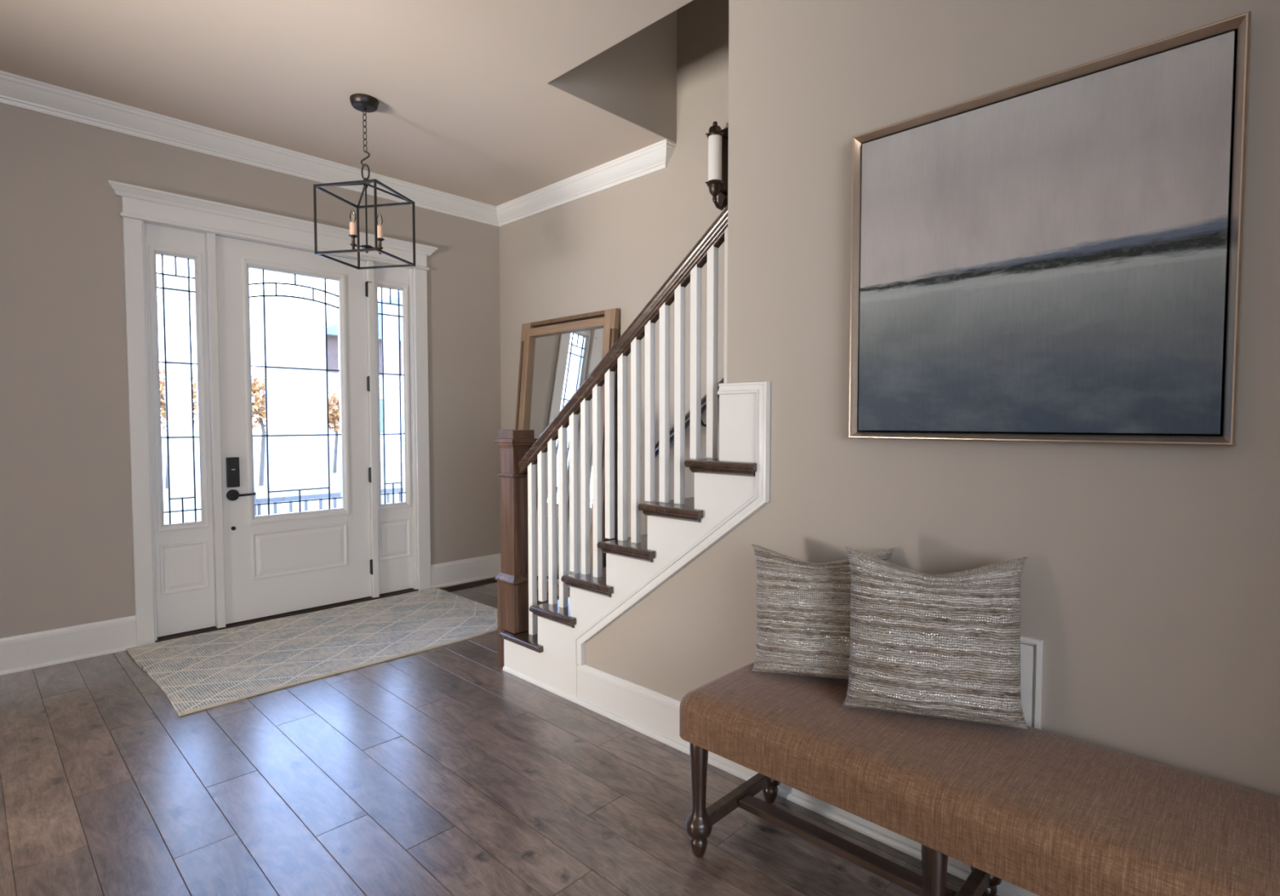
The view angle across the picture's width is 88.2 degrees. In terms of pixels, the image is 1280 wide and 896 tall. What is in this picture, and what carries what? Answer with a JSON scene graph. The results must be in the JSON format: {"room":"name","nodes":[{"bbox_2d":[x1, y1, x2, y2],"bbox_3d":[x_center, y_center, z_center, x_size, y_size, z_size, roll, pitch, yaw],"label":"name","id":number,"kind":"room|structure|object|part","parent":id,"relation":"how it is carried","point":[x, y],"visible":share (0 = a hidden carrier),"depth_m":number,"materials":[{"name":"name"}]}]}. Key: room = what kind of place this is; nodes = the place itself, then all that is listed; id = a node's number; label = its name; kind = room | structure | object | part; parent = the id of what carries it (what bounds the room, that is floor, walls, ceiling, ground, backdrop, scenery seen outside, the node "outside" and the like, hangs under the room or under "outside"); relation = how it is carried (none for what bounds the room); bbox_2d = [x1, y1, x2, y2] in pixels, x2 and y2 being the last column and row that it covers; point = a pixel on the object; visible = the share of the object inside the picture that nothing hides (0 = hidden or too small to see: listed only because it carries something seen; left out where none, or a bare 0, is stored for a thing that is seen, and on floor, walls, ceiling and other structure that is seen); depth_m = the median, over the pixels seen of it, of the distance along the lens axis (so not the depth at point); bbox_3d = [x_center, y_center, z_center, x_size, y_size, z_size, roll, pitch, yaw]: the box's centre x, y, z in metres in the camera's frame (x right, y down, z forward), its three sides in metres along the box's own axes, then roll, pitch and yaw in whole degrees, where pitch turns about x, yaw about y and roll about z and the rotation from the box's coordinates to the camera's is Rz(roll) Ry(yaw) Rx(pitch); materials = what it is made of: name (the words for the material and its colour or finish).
{"room":"entrance hall","nodes":[
{"label":"entrance hall","id":0,"kind":"room"},
{"bbox_2d":[0,102,501,638],"bbox_3d":[-3.957,-0.332,2.788,0.160,3.050,8.140,2,3,44],"label":"wall","id":1,"kind":"structure","parent":0,"point":[66,541],"depth_m":3.66,"materials":[{"name":"beige paint"}]},
{"bbox_2d":[0,615,137,675],"bbox_3d":[-3.768,1.097,2.908,0.028,0.186,2.492,2,3,44],"label":"baseboard","id":2,"kind":"structure","parent":1,"relation":"attached to","point":[24,652],"depth_m":3.58,"materials":[{"name":"white paint"}]},
{"bbox_2d":[106,180,437,271],"bbox_3d":[-2.250,-1.411,4.352,0.066,0.174,1.972,2,3,44],"label":"trim","id":3,"kind":"structure","parent":1,"relation":"attached to","point":[145,204],"depth_m":4.14,"materials":[{"name":"white paint"}]},
{"bbox_2d":[122,217,431,646],"bbox_3d":[-2.329,-0.111,4.473,0.140,2.470,1.652,2,3,44],"label":"door frame","id":4,"kind":"structure","parent":1,"relation":"in","point":[184,553],"depth_m":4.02,"materials":[{"name":"white paint"}]},
{"bbox_3d":[-2.776,-0.989,3.952,0.004,0.083,0.130,2,3,44],"label":"pane","id":5,"kind":"part","parent":4,"relation":"part of","materials":[{"name":"clear glass"}]},
{"bbox_3d":[-2.776,-0.729,3.963,0.004,0.437,0.130,2,3,44],"label":"pane","id":6,"kind":"part","parent":4,"relation":"part of","materials":[{"name":"clear glass"}]},
{"bbox_3d":[-2.777,-0.344,3.981,0.054,1.680,0.263,2,3,44],"label":"lite frame","id":7,"kind":"part","parent":4,"relation":"part of","materials":[{"name":"white paint"}]},
{"bbox_3d":[-2.776,-0.288,3.981,0.004,0.447,0.130,2,3,44],"label":"pane","id":8,"kind":"part","parent":4,"relation":"part of","materials":[{"name":"clear glass"}]},
{"bbox_3d":[-2.776,0.120,3.998,0.004,0.369,0.130,2,3,44],"label":"pane","id":9,"kind":"part","parent":4,"relation":"part of","materials":[{"name":"clear glass"}]},
{"bbox_3d":[-2.766,0.724,4.014,0.012,0.302,0.247,2,3,44],"label":"panel moulding","id":10,"kind":"part","parent":4,"relation":"part of","materials":[{"name":"white paint"}]},
{"bbox_3d":[-2.766,0.724,4.014,0.010,0.250,0.195,2,3,44],"label":"panel","id":11,"kind":"part","parent":4,"relation":"part of","materials":[{"name":"white paint"}]},
{"bbox_2d":[215,235,373,624],"bbox_3d":[-2.281,-0.113,4.459,0.098,2.426,0.971,2,3,44],"label":"door","id":12,"kind":"structure","parent":4,"relation":"attached to","point":[278,563],"depth_m":4.43,"materials":[{"name":"white paint"}]},
{"bbox_3d":[-2.560,0.299,4.162,0.042,0.072,0.072,2,3,44],"label":"handle","id":13,"kind":"part","parent":12,"relation":"part of","materials":[{"name":"black metal"}]},
{"bbox_3d":[-2.503,0.298,4.188,0.121,0.017,0.021,-2,3,-42],"label":"lever","id":14,"kind":"part","parent":12,"relation":"part of","materials":[{"name":"black metal"}]},
{"bbox_3d":[-2.312,-0.775,4.443,0.004,0.478,0.388,2,3,44],"label":"pane","id":15,"kind":"part","parent":12,"relation":"part of","materials":[{"name":"clear glass"}]},
{"bbox_3d":[-2.303,-0.363,4.450,0.054,1.695,0.646,2,3,44],"label":"lite frame","id":16,"kind":"part","parent":12,"relation":"part of","materials":[{"name":"white paint"}]},
{"bbox_3d":[-2.312,-0.311,4.462,0.004,0.450,0.388,2,3,44],"label":"pane","id":17,"kind":"part","parent":12,"relation":"part of","materials":[{"name":"clear glass"}]},
{"bbox_3d":[-2.312,0.099,4.479,0.004,0.371,0.388,2,3,44],"label":"pane","id":18,"kind":"part","parent":12,"relation":"part of","materials":[{"name":"clear glass"}]},
{"bbox_3d":[-2.294,0.692,4.482,0.010,0.261,0.558,2,3,44],"label":"panel","id":19,"kind":"part","parent":12,"relation":"part of","materials":[{"name":"white paint"}]},
{"bbox_3d":[-2.294,0.692,4.482,0.012,0.313,0.610,2,3,44],"label":"panel moulding","id":20,"kind":"part","parent":12,"relation":"part of","materials":[{"name":"white paint"}]},
{"bbox_2d":[373,263,413,594],"bbox_3d":[-1.859,-0.133,4.946,0.059,2.430,0.283,2,3,44],"label":"window","id":21,"kind":"structure","parent":4,"relation":"attached to","point":[394,519],"depth_m":4.95,"materials":[{"name":"clear glass"}]},
{"bbox_3d":[-1.854,-1.029,4.907,0.004,0.083,0.130,2,3,44],"label":"pane","id":22,"kind":"part","parent":21,"relation":"part of","materials":[{"name":"glass"}]},
{"bbox_3d":[-1.854,-0.769,4.918,0.004,0.437,0.130,2,3,44],"label":"pane","id":23,"kind":"part","parent":21,"relation":"part of","materials":[{"name":"glass"}]},
{"bbox_3d":[-1.854,-0.327,4.936,0.004,0.447,0.130,2,3,44],"label":"pane","id":24,"kind":"part","parent":21,"relation":"part of","materials":[{"name":"glass"}]},
{"bbox_3d":[-1.854,0.080,4.953,0.004,0.369,0.130,2,3,44],"label":"pane","id":25,"kind":"part","parent":21,"relation":"part of","materials":[{"name":"glass"}]},
{"bbox_3d":[-1.856,-0.384,4.935,0.054,1.680,0.263,2,3,44],"label":"lite frame","id":26,"kind":"part","parent":21,"relation":"part of","materials":[{"name":"white paint"}]},
{"bbox_3d":[-1.845,0.685,4.969,0.012,0.302,0.247,2,3,44],"label":"panel moulding","id":27,"kind":"part","parent":21,"relation":"part of","materials":[{"name":"white paint"}]},
{"bbox_3d":[-1.845,0.685,4.969,0.010,0.250,0.195,2,3,44],"label":"panel","id":28,"kind":"part","parent":21,"relation":"part of","materials":[{"name":"white paint"}]},
{"bbox_2d":[155,588,418,643],"bbox_3d":[-2.336,1.106,4.522,0.172,0.034,1.680,2,3,44],"label":"threshold","id":29,"kind":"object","parent":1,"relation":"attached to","point":[409,590],"depth_m":4.40,"materials":[{"name":"brown wood"}]},
{"bbox_2d":[0,70,675,226],"bbox_3d":[-2.208,-1.802,3.026,1.943,0.131,5.000,2,3,44],"label":"crown molding","id":30,"kind":"structure","parent":1,"relation":"attached to","point":[15,91],"depth_m":4.21,"materials":[{"name":"white paint"}]},
{"bbox_2d":[0,0,692,206],"bbox_3d":[-1.501,-1.903,0.255,7.200,0.300,8.000,2,3,44],"label":"ceiling","id":31,"kind":"structure","parent":0,"point":[468,108],"depth_m":3.27,"materials":[{"name":"paint"}]},
{"bbox_2d":[313,93,415,269],"bbox_3d":[-1.498,-1.460,3.607,0.374,0.863,0.374,1,2,13],"label":"lantern pendant","id":32,"kind":"object","parent":31,"relation":"hanging from","point":[364,103],"visible":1,"depth_m":3.59,"materials":[{"name":"metal"}]},
{"bbox_3d":[-1.711,-1.204,3.482,0.011,0.361,0.011,-2,3,-32],"label":"post","id":33,"kind":"part","parent":32,"relation":"part of","materials":[{"name":"metal"}]},
{"bbox_3d":[-1.605,-1.411,3.541,0.255,0.068,0.009,-2,3,-32],"label":"arm","id":34,"kind":"part","parent":32,"relation":"part of","materials":[{"name":"metal"}]},
{"bbox_3d":[-1.558,-1.263,3.583,0.034,0.079,0.034,2,3,44],"label":"bulb","id":35,"kind":"part","parent":32,"relation":"part of","materials":[{"name":"clear glass"}]},
{"bbox_3d":[-1.634,-1.219,3.830,0.011,0.361,0.011,-2,3,-32],"label":"post","id":36,"kind":"part","parent":32,"relation":"part of","materials":[{"name":"metal"}]},
{"bbox_3d":[-1.566,-1.419,3.715,0.009,0.068,0.255,-2,3,-32],"label":"arm","id":37,"kind":"part","parent":32,"relation":"part of","materials":[{"name":"metal"}]},
{"bbox_3d":[-1.498,-1.269,3.615,0.009,0.330,0.009,1,3,21],"label":"stem","id":38,"kind":"part","parent":32,"relation":"part of","materials":[{"name":"metal"}]},
{"bbox_3d":[-1.498,-1.090,3.622,0.064,0.044,0.064,2,3,44],"label":"plate","id":39,"kind":"part","parent":32,"relation":"part of","materials":[{"name":"metal"}]},
{"bbox_3d":[-1.362,-1.201,3.404,0.011,0.361,0.011,-2,3,-32],"label":"post","id":40,"kind":"part","parent":32,"relation":"part of","materials":[{"name":"metal"}]},
{"bbox_3d":[-1.438,-1.266,3.647,0.034,0.079,0.034,2,3,44],"label":"bulb","id":41,"kind":"part","parent":32,"relation":"part of","materials":[{"name":"clear glass"}]},
{"bbox_3d":[-1.391,-1.417,3.676,0.255,0.068,0.009,-2,3,-32],"label":"arm","id":42,"kind":"part","parent":32,"relation":"part of","materials":[{"name":"metal"}]},
{"bbox_3d":[-1.284,-1.216,3.753,0.011,0.361,0.011,-2,3,-32],"label":"post","id":43,"kind":"part","parent":32,"relation":"part of","materials":[{"name":"metal"}]},
{"bbox_2d":[0,577,998,895],"bbox_3d":[-1.501,1.354,0.390,7.200,0.121,8.000,2,3,44],"label":"floor","id":44,"kind":"structure","parent":0,"point":[443,771],"depth_m":2.29,"materials":[{"name":"brown wood"}]},
{"bbox_2d":[125,587,497,716],"bbox_3d":[-1.820,1.135,4.023,1.227,0.013,1.917,2,3,44],"label":"rug","id":45,"kind":"object","parent":44,"relation":"on","point":[197,673],"visible":0.98,"depth_m":3.79,"materials":[{"name":"beige fabric"}]},
{"bbox_2d":[439,577,497,591],"bbox_3d":[-1.332,1.089,5.276,0.130,0.004,0.520,2,3,44],"label":"floor vent","id":46,"kind":"object","parent":44,"relation":"in","point":[483,582],"visible":0.84,"depth_m":5.24,"materials":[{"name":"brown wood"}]},
{"bbox_2d":[515,308,619,599],"bbox_3d":[-0.602,0.068,4.857,1.068,2.070,0.234,2,3,44],"label":"floor mirror","id":47,"kind":"object","parent":44,"relation":"on","point":[557,355],"visible":0.44,"depth_m":4.88,"materials":[{"name":"brown wood"}]},
{"bbox_3d":[-0.663,1.026,4.834,0.852,0.066,0.050,2,3,44],"label":"rail","id":48,"kind":"part","parent":47,"relation":"part of","materials":[{"name":"wood"}]},
{"bbox_2d":[526,326,604,589],"bbox_3d":[-0.592,0.069,4.867,0.872,1.872,0.180,2,3,44],"label":"mirror glass","id":49,"kind":"object","parent":47,"relation":"attached to","point":[559,360],"depth_m":4.90,"materials":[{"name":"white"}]},
{"bbox_3d":[-0.540,-0.890,4.881,0.852,0.066,0.050,2,3,44],"label":"rail","id":50,"kind":"part","parent":47,"relation":"part of","materials":[{"name":"wood"}]},
{"bbox_2d":[493,204,770,702],"bbox_3d":[0.585,0.075,3.006,2.603,2.219,1.264,2,3,44],"label":"staircase","id":51,"kind":"structure","parent":44,"relation":"on","point":[730,488],"depth_m":2.87,"materials":[{"name":"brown wood"}]},
{"bbox_3d":[-0.651,0.141,3.481,0.150,0.024,0.150,2,3,44],"label":"neck moulding","id":52,"kind":"part","parent":51,"relation":"part of","materials":[{"name":"brown wood"}]},
{"bbox_3d":[-0.651,0.933,3.513,0.151,0.462,0.151,2,3,44],"label":"newel post","id":53,"kind":"part","parent":51,"relation":"part of","materials":[{"name":"brown wood"}]},
{"bbox_3d":[-0.651,-0.025,3.474,0.168,0.051,0.168,2,3,44],"label":"cap moulding","id":54,"kind":"part","parent":51,"relation":"part of","materials":[{"name":"brown wood"}]},
{"bbox_3d":[-0.651,0.681,3.503,0.167,0.043,0.167,2,3,44],"label":"moulding","id":55,"kind":"part","parent":51,"relation":"part of","materials":[{"name":"brown wood"}]},
{"bbox_3d":[-0.508,1.165,3.268,0.582,0.020,0.010,2,3,44],"label":"shoe moulding","id":56,"kind":"part","parent":51,"relation":"part of","materials":[{"name":"white paint"}]},
{"bbox_3d":[-0.122,-0.396,2.946,1.348,1.111,0.060,2,3,44],"label":"handrail","id":57,"kind":"part","parent":51,"relation":"part of","materials":[{"name":"brown wood"}]},
{"bbox_3d":[0.076,0.382,2.683,1.026,1.261,0.032,2,3,44],"label":"stringer moulding","id":58,"kind":"part","parent":51,"relation":"part of","materials":[{"name":"white paint"}]},
{"bbox_2d":[679,662,1279,895],"bbox_3d":[0.821,0.982,1.630,1.510,0.521,0.519,2,3,44],"label":"bench","id":59,"kind":"object","parent":44,"relation":"on","point":[1039,812],"visible":0.89,"depth_m":1.49,"materials":[{"name":"brown fabric"}]},
{"bbox_3d":[0.177,1.046,1.986,0.080,0.362,0.080,2,3,44],"label":"leg","id":60,"kind":"part","parent":59,"relation":"part of","materials":[{"name":"brown wood"}]},
{"bbox_3d":[0.448,1.035,2.267,0.080,0.362,0.080,2,3,44],"label":"leg","id":61,"kind":"part","parent":59,"relation":"part of","materials":[{"name":"brown wood"}]},
{"bbox_2d":[751,544,894,679],"bbox_3d":[0.559,0.503,2.038,0.442,0.406,0.210,1,2,16],"label":"cushion","id":62,"kind":"object","parent":59,"relation":"on","point":[803,607],"visible":0.68,"depth_m":1.98,"materials":[{"name":"grey fabric"}]},
{"bbox_3d":[0.671,1.066,1.510,0.080,0.362,0.080,2,3,44],"label":"leg","id":63,"kind":"part","parent":59,"relation":"part of","materials":[{"name":"brown wood"}]},
{"bbox_2d":[841,546,1029,730],"bbox_3d":[0.780,0.495,1.763,0.464,0.434,0.199,1,2,12],"label":"cushion","id":64,"kind":"object","parent":59,"relation":"on","point":[940,646],"visible":1,"depth_m":1.69,"materials":[{"name":"grey fabric"}]},
{"bbox_3d":[0.942,1.054,1.791,0.080,0.362,0.080,2,3,44],"label":"leg","id":65,"kind":"part","parent":59,"relation":"part of","materials":[{"name":"brown wood"}]},
{"bbox_2d":[499,0,728,568],"bbox_3d":[0.892,-1.592,3.617,5.600,5.500,0.140,2,3,44],"label":"wall","id":66,"kind":"structure","parent":0,"point":[616,246],"depth_m":4.39,"materials":[{"name":"beige paint"}]},
{"bbox_2d":[431,553,501,588],"bbox_3d":[-0.756,1.020,4.754,1.800,0.186,0.668,2,3,44],"label":"baseboard","id":67,"kind":"structure","parent":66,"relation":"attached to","point":[465,571],"depth_m":5.34,"materials":[{"name":"white paint"}]},
{"bbox_2d":[654,377,724,457],"bbox_3d":[0.953,-0.806,3.423,2.400,1.838,0.100,2,3,44],"label":"wall handrail","id":68,"kind":"object","parent":66,"relation":"attached to","point":[722,381],"visible":0.15,"depth_m":4.03,"materials":[{"name":"brown wood"}]},
{"bbox_2d":[705,121,728,210],"bbox_3d":[0.454,-1.631,3.821,0.113,0.487,0.172,2,3,44],"label":"wall sconce","id":69,"kind":"object","parent":66,"relation":"attached to","point":[717,139],"visible":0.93,"depth_m":3.78,"materials":[{"name":"brown metal"}]},
{"bbox_3d":[0.431,-1.658,3.798,0.080,0.272,0.080,2,3,44],"label":"lamp shade","id":70,"kind":"part","parent":69,"relation":"part of","materials":[{"name":"white glass"}]},
{"bbox_3d":[0.506,-1.645,3.877,0.110,0.455,0.018,2,3,44],"label":"plate","id":71,"kind":"part","parent":69,"relation":"part of","materials":[{"name":"brown metal"}]},
{"bbox_3d":[0.475,-1.499,3.851,0.024,0.028,0.090,2,3,44],"label":"arm","id":72,"kind":"part","parent":69,"relation":"part of","materials":[{"name":"brown metal"}]},
{"bbox_2d":[546,0,693,142],"bbox_3d":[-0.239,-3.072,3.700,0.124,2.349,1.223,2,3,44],"label":"wall","id":73,"kind":"structure","parent":0,"point":[633,80],"depth_m":3.89,"materials":[{"name":"beige paint"}]},
{"bbox_2d":[585,0,1279,798],"bbox_3d":[0.832,-0.302,2.079,3.480,3.050,0.188,2,3,44],"label":"wall","id":74,"kind":"structure","parent":0,"point":[1150,579],"depth_m":1.80,"materials":[{"name":"beige paint"}]},
{"bbox_2d":[574,664,1039,895],"bbox_3d":[0.758,1.132,2.059,2.916,0.186,0.028,2,3,44],"label":"baseboard","id":75,"kind":"structure","parent":74,"relation":"attached to","point":[651,713],"depth_m":2.68,"materials":[{"name":"white paint"}]},
{"bbox_2d":[1020,635,1043,729],"bbox_3d":[0.958,0.696,1.858,0.296,0.383,0.013,2,3,44],"label":"air vent","id":76,"kind":"object","parent":74,"relation":"in","point":[1030,686],"visible":0.06,"depth_m":1.77,"materials":[{"name":"white paint"}]},
{"bbox_3d":[0.959,0.696,1.859,0.256,0.343,0.009,2,3,44],"label":"plate","id":77,"kind":"part","parent":76,"relation":"part of","materials":[{"name":"white paint"}]},
{"bbox_2d":[848,10,1252,446],"bbox_3d":[0.990,-0.481,1.752,0.902,0.930,0.049,2,3,44],"label":"framed painting","id":78,"kind":"object","parent":74,"relation":"attached to","point":[1057,257],"visible":1,"depth_m":1.66,"materials":[{"name":"paint"}]},
{"label":"outside","id":79,"kind":"structure","parent":0,"visible":0},
{"bbox_2d":[161,434,403,524],"bbox_3d":[-33.639,0.304,36.920,89.800,0.150,120.000,2,3,44],"label":"ground","id":80,"kind":"structure","parent":79,"point":[335,478],"depth_m":15.99,"materials":[{"name":"white"}]},
{"bbox_2d":[159,367,197,488],"bbox_3d":[-12.294,-0.544,17.100,2.043,3.196,2.040,2,3,44],"label":"tree","id":81,"kind":"object","parent":80,"relation":"on","point":[162,396],"visible":0.12,"depth_m":16.94,"materials":[{"name":"orange plant"}]},
{"bbox_2d":[251,371,266,485],"bbox_3d":[-10.228,-0.518,17.739,1.804,3.092,1.821,2,3,44],"label":"tree","id":82,"kind":"object","parent":80,"relation":"on","point":[256,409],"visible":0.31,"depth_m":17.69,"materials":[{"name":"orange plant"}]},
{"bbox_2d":[328,390,339,473],"bbox_3d":[-10.266,-0.551,22.081,1.666,2.797,1.663,2,3,44],"label":"tree","id":83,"kind":"object","parent":80,"relation":"on","point":[334,415],"visible":0.32,"depth_m":21.94,"materials":[{"name":"orange plant"}]},
{"bbox_2d":[326,291,403,465],"bbox_3d":[-9.579,-3.519,30.158,3.600,8.050,11.300,2,3,44],"label":"house","id":84,"kind":"structure","parent":80,"relation":"on","point":[332,325],"depth_m":26.13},
{"bbox_3d":[-10.852,-1.318,27.168,0.020,1.420,1.120,2,3,44],"label":"pane","id":85,"kind":"part","parent":84,"relation":"part of","materials":[{"name":"glass"}]},
{"bbox_3d":[-3.207,1.457,5.516,2.440,0.150,11.000,2,3,44],"label":"floor","id":86,"kind":"structure","parent":80,"relation":"on","visible":0},
{"bbox_2d":[254,487,403,515],"bbox_3d":[-2.450,0.826,7.818,0.120,0.920,4.020,2,3,44],"label":"porch railing","id":87,"kind":"object","parent":86,"relation":"on","point":[273,500],"visible":0.1,"depth_m":6.75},
{"bbox_3d":[-3.803,0.884,6.415,0.120,0.920,0.120,2,3,44],"label":"railing post","id":88,"kind":"part","parent":87,"relation":"part of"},
{"bbox_3d":[-2.450,0.464,7.803,0.060,0.045,3.800,2,3,44],"label":"rail","id":89,"kind":"part","parent":87,"relation":"part of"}
]}

